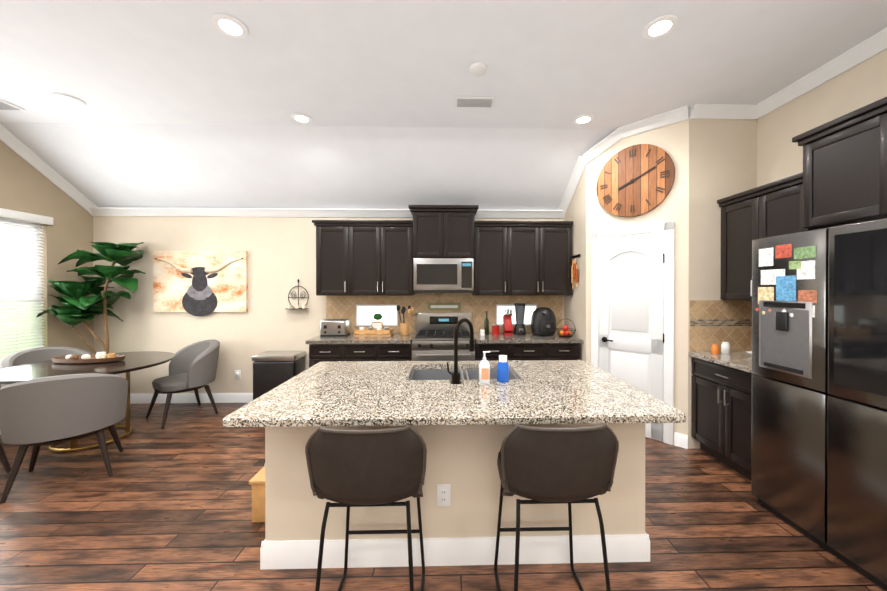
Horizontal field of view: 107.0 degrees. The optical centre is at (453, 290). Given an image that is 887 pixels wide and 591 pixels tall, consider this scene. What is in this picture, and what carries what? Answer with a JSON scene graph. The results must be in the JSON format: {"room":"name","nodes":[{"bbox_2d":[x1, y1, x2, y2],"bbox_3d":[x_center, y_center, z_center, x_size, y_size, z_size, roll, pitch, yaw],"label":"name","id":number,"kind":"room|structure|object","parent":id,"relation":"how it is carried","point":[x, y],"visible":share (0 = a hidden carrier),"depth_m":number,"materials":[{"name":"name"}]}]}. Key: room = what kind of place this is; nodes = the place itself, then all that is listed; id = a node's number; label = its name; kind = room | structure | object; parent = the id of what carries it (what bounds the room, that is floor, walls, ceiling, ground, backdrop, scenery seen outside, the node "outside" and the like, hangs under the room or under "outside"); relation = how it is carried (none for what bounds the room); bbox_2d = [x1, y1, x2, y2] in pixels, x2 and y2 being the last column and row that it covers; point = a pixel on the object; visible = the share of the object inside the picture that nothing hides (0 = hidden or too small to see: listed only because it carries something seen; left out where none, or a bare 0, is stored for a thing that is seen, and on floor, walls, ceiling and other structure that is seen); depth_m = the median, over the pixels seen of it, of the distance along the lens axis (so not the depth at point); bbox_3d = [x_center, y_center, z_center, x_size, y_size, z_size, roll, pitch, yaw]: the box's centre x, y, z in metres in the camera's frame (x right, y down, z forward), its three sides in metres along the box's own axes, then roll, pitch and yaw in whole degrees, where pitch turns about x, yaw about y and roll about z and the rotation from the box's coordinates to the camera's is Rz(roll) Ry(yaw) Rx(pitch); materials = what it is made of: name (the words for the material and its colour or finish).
{"room":"kitchen and dining room","nodes":[
{"label":"kitchen and dining room","id":0,"kind":"room"},
{"bbox_2d":[0,140,93,387],"bbox_3d":[-4.705,-0.225,0.692,0.150,3.450,7.200,0,0,-1],"label":"wall","id":1,"kind":"structure","parent":0,"point":[26,187],"depth_m":3.85,"materials":[{"name":"beige paint"}]},
{"bbox_2d":[0,218,40,338],"bbox_3d":[-4.755,0.006,2.868,0.147,1.530,1.850,0,0,-1],"label":"window","id":2,"kind":"structure","parent":1,"relation":"in","point":[22,261],"depth_m":3.65,"materials":[{"name":"glass"}]},
{"bbox_2d":[0,208,52,360],"bbox_3d":[-4.697,-0.037,2.879,0.090,1.613,1.910,0,0,-1],"label":"window blinds","id":3,"kind":"object","parent":2,"relation":"attached to","point":[16,340],"visible":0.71,"depth_m":3.58,"materials":[{"name":"white plastic"}]},
{"bbox_2d":[93,216,563,393],"bbox_3d":[-1.614,-0.240,4.442,6.510,3.450,0.150,0,0,-1],"label":"wall","id":4,"kind":"structure","parent":0,"point":[281,255],"depth_m":4.34,"materials":[{"name":"beige paint"}]},
{"bbox_2d":[130,393,252,403],"bbox_3d":[-3.207,1.423,4.327,2.960,0.125,0.017,0,0,-1],"label":"baseboard","id":5,"kind":"structure","parent":4,"relation":"attached to","point":[176,397],"depth_m":4.32,"materials":[{"name":"white wood"}]},
{"bbox_2d":[153,251,247,316],"bbox_3d":[-3.321,-0.084,4.286,1.190,0.860,0.073,0,0,-1],"label":"framed picture","id":6,"kind":"object","parent":4,"relation":"attached to","point":[199,283],"visible":1,"depth_m":4.29,"materials":[{"name":"fabric"}]},
{"bbox_2d":[235,370,240,378],"bbox_3d":[-2.856,1.116,4.327,0.075,0.118,0.030,0,0,-1],"label":"outlet","id":7,"kind":"object","parent":4,"relation":"attached to","point":[237,374],"visible":1,"depth_m":4.33,"materials":[{"name":"white plastic"}]},
{"bbox_2d":[287,279,308,308],"bbox_3d":[-2.056,0.053,4.306,0.280,0.395,0.090,0,0,-1],"label":"sconce","id":8,"kind":"object","parent":4,"relation":"attached to","point":[290,306],"visible":0.98,"depth_m":4.34,"materials":[{"name":"grey metal"}]},
{"bbox_2d":[312,221,355,295],"bbox_3d":[-1.466,-0.377,4.194,0.454,0.888,0.345,0,0,-1],"label":"upper cabinet","id":9,"kind":"object","parent":4,"relation":"attached to","point":[335,267],"depth_m":4.03,"materials":[{"name":"black wood"}]},
{"bbox_2d":[356,305,397,325],"bbox_3d":[-1.022,0.336,4.373,0.554,0.284,0.012,0,0,-1],"label":"window","id":10,"kind":"structure","parent":4,"relation":"attached to","point":[366,313],"depth_m":4.38,"materials":[{"name":"white glass"}]},
{"bbox_2d":[352,221,414,295],"bbox_3d":[-0.934,-0.377,4.207,0.849,0.888,0.345,0,0,-1],"label":"upper cabinet","id":11,"kind":"object","parent":4,"relation":"attached to","point":[364,257],"depth_m":4.04,"materials":[{"name":"black wood"}]},
{"bbox_2d":[412,209,447,260],"bbox_3d":[-0.287,-0.696,4.196,0.437,0.595,0.395,0,0,-1],"label":"upper cabinet","id":12,"kind":"object","parent":4,"relation":"attached to","point":[429,226],"depth_m":4.00,"materials":[{"name":"black wood"}]},
{"bbox_2d":[413,258,473,292],"bbox_3d":[-0.127,-0.179,4.180,0.736,0.420,0.438,0,0,-1],"label":"microwave","id":13,"kind":"object","parent":12,"relation":"attached to","point":[443,275],"visible":1,"depth_m":4.00,"materials":[{"name":"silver metal"}]},
{"bbox_2d":[326,293,561,332],"bbox_3d":[-0.113,0.298,4.403,3.170,0.544,0.003,0,0,-1],"label":"tile backsplash","id":14,"kind":"structure","parent":4,"relation":"attached to","point":[344,307],"depth_m":4.40,"materials":[{"name":"tile"}]},
{"bbox_2d":[428,303,460,309],"bbox_3d":[-0.127,0.221,4.391,0.440,0.100,0.016,0,0,-1],"label":"sign","id":15,"kind":"object","parent":14,"relation":"attached to","point":[444,306],"visible":1,"depth_m":4.38,"materials":[{"name":"white paper"}]},
{"bbox_2d":[448,209,475,260],"bbox_3d":[0.032,-0.696,4.203,0.438,0.595,0.395,0,0,-1],"label":"upper cabinet","id":16,"kind":"object","parent":4,"relation":"attached to","point":[461,224],"depth_m":4.01,"materials":[{"name":"black wood"}]},
{"bbox_2d":[472,221,511,294],"bbox_3d":[0.487,-0.377,4.241,0.467,0.888,0.345,0,0,-1],"label":"upper cabinet","id":17,"kind":"object","parent":4,"relation":"attached to","point":[493,263],"depth_m":4.07,"materials":[{"name":"black wood"}]},
{"bbox_2d":[496,304,536,325],"bbox_3d":[0.847,0.336,4.418,0.554,0.284,0.012,0,0,-1],"label":"window","id":18,"kind":"structure","parent":4,"relation":"attached to","point":[501,308],"depth_m":4.42,"materials":[{"name":"white glass"}]},
{"bbox_2d":[512,221,572,294],"bbox_3d":[1.039,-0.377,4.254,0.874,0.888,0.345,0,0,-1],"label":"upper cabinet","id":19,"kind":"object","parent":4,"relation":"attached to","point":[541,250],"depth_m":4.09,"materials":[{"name":"black wood"}]},
{"bbox_2d":[0,403,884,590],"bbox_3d":[-0.863,1.549,0.866,7.840,0.100,7.350,0,0,-1],"label":"floor","id":20,"kind":"structure","parent":0,"point":[168,507],"depth_m":2.02,"materials":[{"name":"brown wood"}]},
{"bbox_2d":[0,442,10,472],"bbox_3d":[-4.022,1.065,2.563,0.690,0.864,0.629,0,0,31],"label":"dining chair","id":21,"kind":"object","parent":20,"relation":"on","point":[5,462],"visible":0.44,"depth_m":2.67,"materials":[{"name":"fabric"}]},
{"bbox_2d":[0,346,91,387],"bbox_3d":[-4.280,1.061,3.503,0.629,0.864,0.690,0,0,19],"label":"dining chair","id":22,"kind":"object","parent":20,"relation":"on","point":[28,356],"visible":0.17,"depth_m":3.53,"materials":[{"name":"beige fabric"}]},
{"bbox_2d":[0,373,127,503],"bbox_3d":[-3.088,1.064,2.626,0.690,0.864,0.629,0,0,-38],"label":"dining chair","id":23,"kind":"object","parent":20,"relation":"on","point":[37,413],"visible":1,"depth_m":2.42,"materials":[{"name":"beige fabric"}]},
{"bbox_2d":[0,351,175,451],"bbox_3d":[-3.601,1.108,3.275,1.260,0.756,1.260,0,0,-1],"label":"dining table","id":24,"kind":"object","parent":20,"relation":"on","point":[133,361],"visible":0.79,"depth_m":3.11,"materials":[{"name":"wood"}]},
{"bbox_2d":[51,352,125,363],"bbox_3d":[-3.723,0.682,3.350,0.686,0.093,0.270,0,0,-1],"label":"centrepiece","id":25,"kind":"object","parent":24,"relation":"on","point":[101,357],"visible":1,"depth_m":3.32,"materials":[{"name":"brown wood"}]},
{"bbox_2d":[37,242,145,353],"bbox_3d":[-4.184,0.432,3.939,0.940,2.110,0.662,0,0,-1],"label":"leaf plant","id":26,"kind":"object","parent":20,"relation":"on","point":[77,307],"visible":0.9,"depth_m":3.86,"materials":[{"name":"plant"}]},
{"bbox_2d":[146,339,219,428],"bbox_3d":[-3.177,1.060,3.913,0.690,0.864,0.629,0,0,34],"label":"dining chair","id":27,"kind":"object","parent":20,"relation":"on","point":[193,366],"visible":1,"depth_m":3.82,"materials":[{"name":"beige fabric"}]},
{"bbox_2d":[249,464,264,521],"bbox_3d":[-1.193,1.329,2.333,0.240,0.326,0.480,0,0,-1],"label":"stand","id":28,"kind":"object","parent":20,"relation":"on","point":[257,481],"depth_m":2.11,"materials":[{"name":"brown wood"}]},
{"bbox_2d":[252,351,305,399],"bbox_3d":[-2.207,1.142,4.148,0.518,0.690,0.360,0,0,-1],"label":"steel trash can","id":29,"kind":"object","parent":20,"relation":"on","point":[272,370],"visible":0.48,"depth_m":4.00,"materials":[{"name":"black metal"}]},
{"bbox_2d":[309,344,384,367],"bbox_3d":[-1.250,1.049,4.074,0.839,0.876,0.605,0,0,-1],"label":"base cabinet","id":30,"kind":"object","parent":20,"relation":"on","point":[318,353],"depth_m":3.78,"materials":[{"name":"black wood"}]},
{"bbox_2d":[305,333,415,343],"bbox_3d":[-1.095,0.591,4.056,1.189,0.040,0.646,0,0,-1],"label":"countertop","id":31,"kind":"structure","parent":30,"relation":"on","point":[396,338],"depth_m":3.80,"materials":[{"name":"beige stone"}]},
{"bbox_2d":[320,319,349,336],"bbox_3d":[-1.491,0.470,4.132,0.320,0.202,0.242,0,0,-1],"label":"toaster","id":32,"kind":"object","parent":31,"relation":"on","point":[334,327],"visible":1,"depth_m":4.03,"materials":[{"name":"silver metal"}]},
{"bbox_2d":[353,313,392,335],"bbox_3d":[-1.013,0.438,4.204,0.460,0.265,0.300,0,0,-1],"label":"organizer","id":33,"kind":"object","parent":31,"relation":"on","point":[376,328],"visible":1,"depth_m":4.13,"materials":[{"name":"brown wood"}]},
{"bbox_2d":[396,305,413,334],"bbox_3d":[-0.618,0.381,4.184,0.221,0.380,0.114,0,0,-1],"label":"utensil crock","id":34,"kind":"object","parent":31,"relation":"on","point":[404,328],"visible":1,"depth_m":4.15,"materials":[{"name":"brown wood"}]},
{"bbox_2d":[305,425,426,590],"bbox_3d":[-0.358,1.016,1.496,0.489,0.954,0.473,0,0,-1],"label":"bar stool","id":35,"kind":"object","parent":20,"relation":"on","point":[347,468],"visible":1,"depth_m":1.29,"materials":[{"name":"leather"}]},
{"bbox_2d":[385,344,411,360],"bbox_3d":[-0.726,1.049,4.087,0.449,0.876,0.605,0,0,-1],"label":"base cabinet","id":36,"kind":"object","parent":20,"relation":"on","point":[398,346],"depth_m":3.79,"materials":[{"name":"black wood"}]},
{"bbox_2d":[412,313,474,360],"bbox_3d":[-0.124,0.894,4.062,0.734,1.185,0.662,0,0,-1],"label":"gas range","id":37,"kind":"object","parent":20,"relation":"on","point":[433,338],"visible":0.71,"depth_m":3.81,"materials":[{"name":"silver metal"}]},
{"bbox_2d":[260,424,649,569],"bbox_3d":[0.013,1.056,2.230,2.122,0.876,0.902,0,0,-1],"label":"kitchen island","id":38,"kind":"object","parent":20,"relation":"on","point":[464,532],"depth_m":1.79,"materials":[{"name":"beige paint"}]},
{"bbox_2d":[437,484,450,505],"bbox_3d":[-0.055,1.121,1.790,0.075,0.118,0.010,0,0,-1],"label":"outlet","id":39,"kind":"object","parent":38,"relation":"attached to","point":[443,494],"visible":1,"depth_m":1.79,"materials":[{"name":"white plastic"}]},
{"bbox_2d":[223,360,685,427],"bbox_3d":[0.008,0.599,2.094,2.160,0.040,1.182,0,0,-1],"label":"island countertop","id":40,"kind":"structure","parent":38,"relation":"on","point":[328,394],"depth_m":1.77,"materials":[{"name":"beige stone"}]},
{"bbox_2d":[446,318,473,383],"bbox_3d":[0.046,0.380,2.105,0.185,0.397,0.181,0,0,-1],"label":"faucet","id":41,"kind":"object","parent":40,"relation":"on","point":[455,374],"visible":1,"depth_m":2.04,"materials":[{"name":"black metal"}]},
{"bbox_2d":[479,351,489,383],"bbox_3d":[0.194,0.482,2.062,0.069,0.194,0.069,0,0,-1],"label":"soap bottle","id":42,"kind":"object","parent":40,"relation":"on","point":[484,366],"depth_m":2.04,"materials":[{"name":"white plastic"}]},
{"bbox_2d":[497,355,508,382],"bbox_3d":[0.313,0.498,2.086,0.075,0.161,0.075,0,0,-13],"label":"soap bottle","id":43,"kind":"object","parent":40,"relation":"on","point":[502,371],"depth_m":2.06,"materials":[{"name":"blue plastic"}]},
{"bbox_2d":[475,340,552,360],"bbox_3d":[0.690,1.049,4.121,0.879,0.876,0.605,0,0,-1],"label":"base cabinet","id":44,"kind":"object","parent":20,"relation":"on","point":[513,352],"depth_m":3.82,"materials":[{"name":"black wood"}]},
{"bbox_2d":[474,332,580,343],"bbox_3d":[0.866,0.591,4.103,1.229,0.040,0.646,0,0,-1],"label":"countertop","id":45,"kind":"structure","parent":44,"relation":"on","point":[529,338],"depth_m":3.84,"materials":[{"name":"beige stone"}]},
{"bbox_2d":[502,308,512,334],"bbox_3d":[0.697,0.400,4.245,0.100,0.341,0.197,0,0,-1],"label":"knife block","id":46,"kind":"object","parent":45,"relation":"on","point":[507,324],"visible":1,"depth_m":4.18,"materials":[{"name":"red plastic"}]},
{"bbox_2d":[514,303,525,334],"bbox_3d":[0.852,0.370,4.219,0.156,0.400,0.154,0,0,-1],"label":"blender","id":47,"kind":"object","parent":45,"relation":"on","point":[519,328],"visible":1,"depth_m":4.17,"materials":[{"name":"black plastic"}]},
{"bbox_2d":[531,307,555,335],"bbox_3d":[1.144,0.393,4.155,0.316,0.355,0.378,0,0,-1],"label":"air fryer","id":48,"kind":"object","parent":45,"relation":"on","point":[543,321],"visible":0.98,"depth_m":4.07,"materials":[{"name":"black plastic"}]},
{"bbox_2d":[555,319,575,337],"bbox_3d":[1.367,0.459,4.011,0.246,0.222,0.246,0,0,-1],"label":"fruit basket","id":49,"kind":"object","parent":45,"relation":"on","point":[565,332],"visible":1,"depth_m":3.98,"materials":[{"name":"food"}]},
{"bbox_2d":[494,423,618,590],"bbox_3d":[0.432,1.016,1.515,0.489,0.954,0.473,0,0,-1],"label":"bar stool","id":50,"kind":"object","parent":20,"relation":"on","point":[544,465],"visible":1,"depth_m":1.31,"materials":[{"name":"leather"}]},
{"bbox_2d":[553,344,580,359],"bbox_3d":[1.245,1.049,4.134,0.469,0.876,0.605,0,0,-1],"label":"drawer","id":51,"kind":"object","parent":20,"relation":"on","point":[560,351],"depth_m":3.84,"materials":[{"name":"black wood"}]},
{"bbox_2d":[689,351,754,479],"bbox_3d":[2.533,1.035,2.717,0.654,0.915,0.741,0,0,-1],"label":"base cabinet","id":52,"kind":"object","parent":20,"relation":"on","point":[721,412],"visible":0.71,"depth_m":2.73,"materials":[{"name":"black wood"}]},
{"bbox_2d":[751,218,886,590],"bbox_3d":[2.477,0.570,1.870,0.766,1.850,0.915,0,0,-1],"label":"refrigerator","id":53,"kind":"object","parent":20,"relation":"on","point":[819,399],"visible":1,"depth_m":1.87,"materials":[{"name":"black metal"}]},
{"bbox_2d":[0,0,886,209],"bbox_3d":[-0.863,-1.381,0.855,7.840,0.859,7.350,0,0,-1],"label":"ceiling","id":54,"kind":"structure","parent":0,"point":[188,103],"depth_m":2.72,"materials":[{"name":"white paint"}]},
{"bbox_2d":[0,100,24,109],"bbox_3d":[-4.185,-1.689,3.000,0.320,0.017,0.160,0,0,-1],"label":"ceiling vent","id":55,"kind":"object","parent":54,"relation":"in","point":[4,105],"visible":0.98,"depth_m":3.02,"materials":[{"name":"white plastic"}]},
{"bbox_2d":[51,93,85,105],"bbox_3d":[-3.423,-1.692,2.918,0.200,0.011,0.200,0,0,-1],"label":"recessed light","id":56,"kind":"object","parent":54,"relation":"in","point":[68,99],"visible":1,"depth_m":2.91,"materials":[{"name":"white plastic"}]},
{"bbox_2d":[211,13,248,38],"bbox_3d":[-1.433,-1.689,2.105,0.200,0.011,0.200,0,0,-1],"label":"recessed light","id":57,"kind":"object","parent":54,"relation":"in","point":[230,26],"visible":0.96,"depth_m":2.09,"materials":[{"name":"white plastic"}]},
{"bbox_2d":[290,113,312,123],"bbox_3d":[-1.500,-1.693,3.234,0.200,0.011,0.200,0,0,-1],"label":"recessed light","id":58,"kind":"object","parent":54,"relation":"in","point":[301,118],"visible":1,"depth_m":3.23,"materials":[{"name":"white plastic"}]},
{"bbox_2d":[454,96,495,107],"bbox_3d":[0.187,-1.689,2.954,0.360,0.017,0.160,0,0,-1],"label":"ceiling vent","id":59,"kind":"object","parent":54,"relation":"in","point":[475,102],"visible":1,"depth_m":2.94,"materials":[{"name":"white plastic"}]},
{"bbox_2d":[469,62,486,76],"bbox_3d":[0.188,-1.680,2.504,0.136,0.033,0.136,0,0,-1],"label":"smoke detector","id":60,"kind":"object","parent":54,"relation":"attached to","point":[477,69],"visible":1,"depth_m":2.47,"materials":[{"name":"white plastic"}]},
{"bbox_2d":[573,114,593,124],"bbox_3d":[1.290,-1.694,3.261,0.200,0.011,0.200,0,0,-1],"label":"recessed light","id":61,"kind":"object","parent":54,"relation":"in","point":[583,119],"visible":0.98,"depth_m":3.26,"materials":[{"name":"white plastic"}]},
{"bbox_2d":[642,14,678,39],"bbox_3d":[1.328,-1.689,2.112,0.200,0.011,0.200,0,0,-1],"label":"recessed light","id":62,"kind":"object","parent":54,"relation":"in","point":[660,26],"visible":1,"depth_m":2.10,"materials":[{"name":"white plastic"}]},
{"bbox_2d":[564,166,585,360],"bbox_3d":[1.575,-0.238,4.094,0.150,3.450,0.700,0,0,-1],"label":"wall","id":63,"kind":"structure","parent":0,"point":[575,307],"depth_m":3.92,"materials":[{"name":"beige paint"}]},
{"bbox_2d":[571,254,579,288],"bbox_3d":[1.477,-0.220,3.991,0.042,0.415,0.220,0,0,-1],"label":"rack","id":64,"kind":"object","parent":63,"relation":"attached to","point":[574,274],"visible":1,"depth_m":3.98,"materials":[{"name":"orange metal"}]},
{"bbox_2d":[586,119,688,434],"bbox_3d":[1.909,-0.236,3.465,0.962,3.450,0.150,0,0,44],"label":"wall","id":65,"kind":"structure","parent":0,"point":[672,140],"depth_m":3.15,"materials":[{"name":"beige paint"}]},
{"bbox_2d":[0,27,886,218],"bbox_3d":[-0.863,-1.322,0.855,7.540,0.735,7.050,0,0,-1],"label":"crown molding","id":66,"kind":"structure","parent":65,"relation":"attached to","point":[867,49],"depth_m":3.59,"materials":[{"name":"white wood"}]},
{"bbox_2d":[591,221,673,444],"bbox_3d":[1.831,0.414,3.419,0.567,2.150,0.567,0,0,-1],"label":"pantry door","id":67,"kind":"structure","parent":65,"relation":"in","point":[632,305],"depth_m":3.36,"materials":[{"name":"white wood"}]},
{"bbox_2d":[596,144,674,216],"bbox_3d":[1.848,-1.125,3.384,0.730,0.730,0.039,0,0,44],"label":"wall clock","id":68,"kind":"object","parent":65,"relation":"attached to","point":[635,180],"visible":0.98,"depth_m":3.36,"materials":[{"name":"brown wood"}]},
{"bbox_2d":[688,119,756,448],"bbox_3d":[2.603,-0.235,3.163,0.800,3.450,0.150,0,0,-1],"label":"wall","id":69,"kind":"structure","parent":0,"point":[722,158],"depth_m":3.08,"materials":[{"name":"beige paint"}]},
{"bbox_2d":[689,300,751,350],"bbox_3d":[2.543,0.337,2.716,0.640,0.479,0.744,0,0,-1],"label":"tile backsplash","id":70,"kind":"structure","parent":69,"relation":"attached to","point":[712,322],"depth_m":3.08,"materials":[{"name":"tile"}]},
{"bbox_2d":[757,49,886,186],"bbox_3d":[2.999,-0.223,0.187,0.150,3.450,5.820,0,0,-1],"label":"wall","id":71,"kind":"structure","parent":0,"point":[780,152],"depth_m":2.66,"materials":[{"name":"beige paint"}]},
{"bbox_2d":[717,172,815,300],"bbox_3d":[2.670,-0.375,2.711,0.380,0.935,0.749,0,0,-1],"label":"upper cabinet","id":72,"kind":"object","parent":71,"relation":"attached to","point":[774,208],"visible":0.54,"depth_m":2.79,"materials":[{"name":"black wood"}]},
{"bbox_2d":[792,97,886,228],"bbox_3d":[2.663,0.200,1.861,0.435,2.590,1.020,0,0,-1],"label":"upper cabinet","id":73,"kind":"object","parent":71,"relation":"attached to","point":[844,169],"visible":1,"depth_m":2.07,"materials":[{"name":"black wood"}]}
]}

